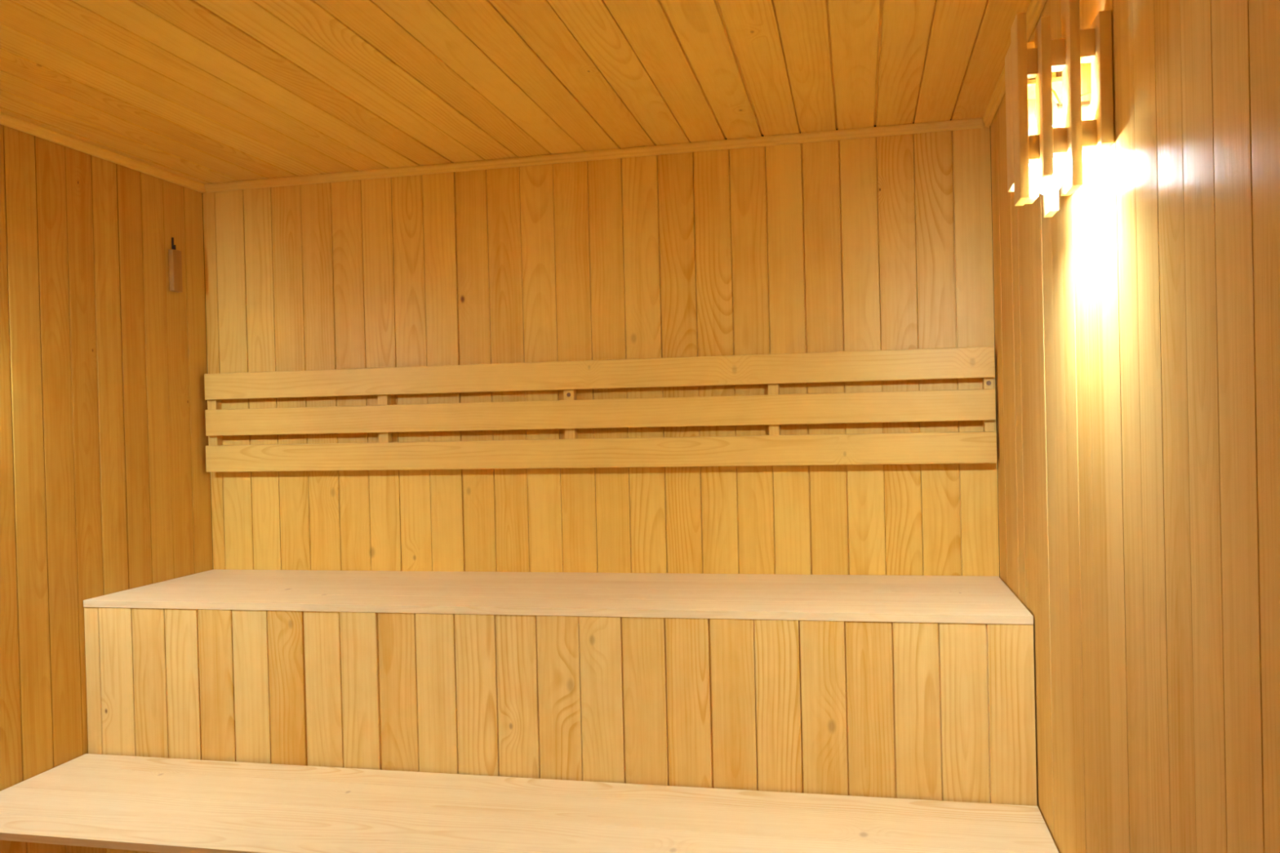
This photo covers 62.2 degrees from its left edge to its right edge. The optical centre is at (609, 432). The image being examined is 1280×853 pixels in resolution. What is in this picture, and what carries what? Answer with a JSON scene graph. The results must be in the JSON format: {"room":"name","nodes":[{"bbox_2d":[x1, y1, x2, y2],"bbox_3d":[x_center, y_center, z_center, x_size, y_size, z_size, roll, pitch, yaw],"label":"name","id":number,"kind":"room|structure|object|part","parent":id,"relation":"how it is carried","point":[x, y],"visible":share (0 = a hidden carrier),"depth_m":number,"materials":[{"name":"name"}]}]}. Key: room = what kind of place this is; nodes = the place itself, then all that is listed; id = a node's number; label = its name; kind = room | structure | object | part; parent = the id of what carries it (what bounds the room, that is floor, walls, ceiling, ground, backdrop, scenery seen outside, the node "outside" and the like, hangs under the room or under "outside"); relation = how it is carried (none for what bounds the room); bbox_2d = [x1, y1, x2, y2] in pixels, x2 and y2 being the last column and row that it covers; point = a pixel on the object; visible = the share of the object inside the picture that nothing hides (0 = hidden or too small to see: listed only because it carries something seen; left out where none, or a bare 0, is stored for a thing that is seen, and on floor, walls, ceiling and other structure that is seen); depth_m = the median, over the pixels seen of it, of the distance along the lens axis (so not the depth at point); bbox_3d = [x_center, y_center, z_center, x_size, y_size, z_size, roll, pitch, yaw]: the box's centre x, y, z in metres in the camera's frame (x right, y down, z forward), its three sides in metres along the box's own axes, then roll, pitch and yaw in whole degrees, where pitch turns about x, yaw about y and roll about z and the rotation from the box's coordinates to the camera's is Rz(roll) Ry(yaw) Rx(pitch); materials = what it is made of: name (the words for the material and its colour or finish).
{"room":"spa","nodes":[
{"label":"spa","id":0,"kind":"room"},
{"bbox_2d":[0,124,213,791],"bbox_3d":[-1.655,0.279,1.660,0.014,2.056,3.448,-1,1,13],"label":"wall","id":1,"kind":"structure","parent":0,"point":[105,481],"depth_m":2.78,"materials":[{"name":"brown wood"}]},
{"bbox_2d":[0,111,205,193],"bbox_3d":[-1.664,-0.738,1.647,0.018,0.022,3.450,-1,1,13],"label":"trim","id":2,"kind":"structure","parent":1,"relation":"attached to","point":[13,122],"depth_m":2.84,"materials":[{"name":"brown wood"}]},
{"bbox_2d":[168,237,182,292],"bbox_3d":[-1.300,-0.504,3.173,0.017,0.162,0.042,-1,1,13],"label":"peg","id":3,"kind":"object","parent":1,"relation":"attached to","point":[175,262],"visible":1,"depth_m":3.16,"materials":[{"name":"brown wood"}]},
{"bbox_2d":[0,0,1031,184],"bbox_3d":[-0.534,-0.782,1.381,2.341,0.014,3.450,-1,1,13],"label":"ceiling","id":4,"kind":"structure","parent":0,"point":[202,91],"depth_m":2.33,"materials":[{"name":"brown wood"}]},
{"bbox_2d":[202,123,999,576],"bbox_3d":[-0.112,0.227,3.076,2.341,2.056,0.014,-1,1,13],"label":"wall","id":5,"kind":"structure","parent":0,"point":[882,242],"depth_m":3.03,"materials":[{"name":"brown wood"}]},
{"bbox_2d":[204,117,982,192],"bbox_3d":[-0.141,-0.789,3.051,2.304,0.022,0.018,-1,1,13],"label":"trim","id":6,"kind":"structure","parent":5,"relation":"attached to","point":[972,123],"depth_m":3.01,"materials":[{"name":"brown wood"}]},
{"bbox_2d":[204,346,997,471],"bbox_3d":[-0.121,-0.053,3.041,2.320,0.312,0.050,-1,1,13],"label":"backrest","id":7,"kind":"object","parent":5,"relation":"attached to","point":[775,409],"visible":1,"depth_m":2.98,"materials":[{"name":"brown wood"}]},
{"bbox_2d":[990,0,1279,852],"bbox_3d":[0.637,0.227,1.120,0.014,2.056,3.448,-1,1,13],"label":"wall","id":8,"kind":"structure","parent":0,"point":[1137,322],"depth_m":1.29,"materials":[{"name":"brown wood"}]},
{"bbox_2d":[982,0,1046,127],"bbox_3d":[0.595,-0.789,1.115,0.018,0.022,3.450,-1,1,13],"label":"trim","id":9,"kind":"structure","parent":8,"relation":"attached to","point":[1034,10],"depth_m":2.43,"materials":[{"name":"brown wood"}]},
{"bbox_2d":[1004,0,1114,217],"bbox_3d":[0.675,-0.493,1.625,0.112,0.286,0.310,-1,1,13],"label":"wall lamp","id":10,"kind":"object","parent":8,"relation":"attached to","point":[1047,136],"visible":1,"depth_m":1.53,"materials":[{"name":"brown wood"}]},
{"bbox_3d":[0.672,-0.417,1.629,0.046,0.100,0.046,-1,1,13],"label":"bulb","id":11,"kind":"part","parent":10,"relation":"part of","materials":[{"name":"white glass"}]},
{"bbox_2d":[1034,99,1089,128],"bbox_3d":[0.692,-0.491,1.624,0.079,0.046,0.035,-1,1,13],"label":"socket","id":12,"kind":"object","parent":10,"relation":"attached to","point":[1055,107],"depth_m":1.61,"materials":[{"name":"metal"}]},
{"bbox_3d":[-0.483,1.287,1.401,2.341,0.014,3.450,-1,1,13],"label":"floor","id":13,"kind":"structure","parent":0,"visible":0},
{"bbox_2d":[0,753,1058,852],"bbox_3d":[-0.286,1.042,2.265,2.337,0.449,0.506,-1,1,13],"label":"bench","id":14,"kind":"object","parent":13,"relation":"on","point":[87,802],"visible":1,"depth_m":2.25,"materials":[{"name":"brown wood"}]},
{"bbox_3d":[-0.336,1.054,2.050,2.337,0.432,0.016,-1,1,13],"label":"panel","id":15,"kind":"part","parent":14,"relation":"part of","materials":[{"name":"brown wood"}]},
{"bbox_2d":[83,569,1036,805],"bbox_3d":[-0.166,0.833,2.795,2.337,0.851,0.576,-1,1,13],"label":"bench","id":16,"kind":"object","parent":13,"relation":"on","point":[922,687],"visible":0.65,"depth_m":2.50,"materials":[{"name":"brown wood"}]},
{"bbox_3d":[-0.176,0.417,2.791,2.337,0.018,0.576,-1,1,13],"label":"seat","id":17,"kind":"part","parent":16,"relation":"part of","materials":[{"name":"brown wood"}]}
]}

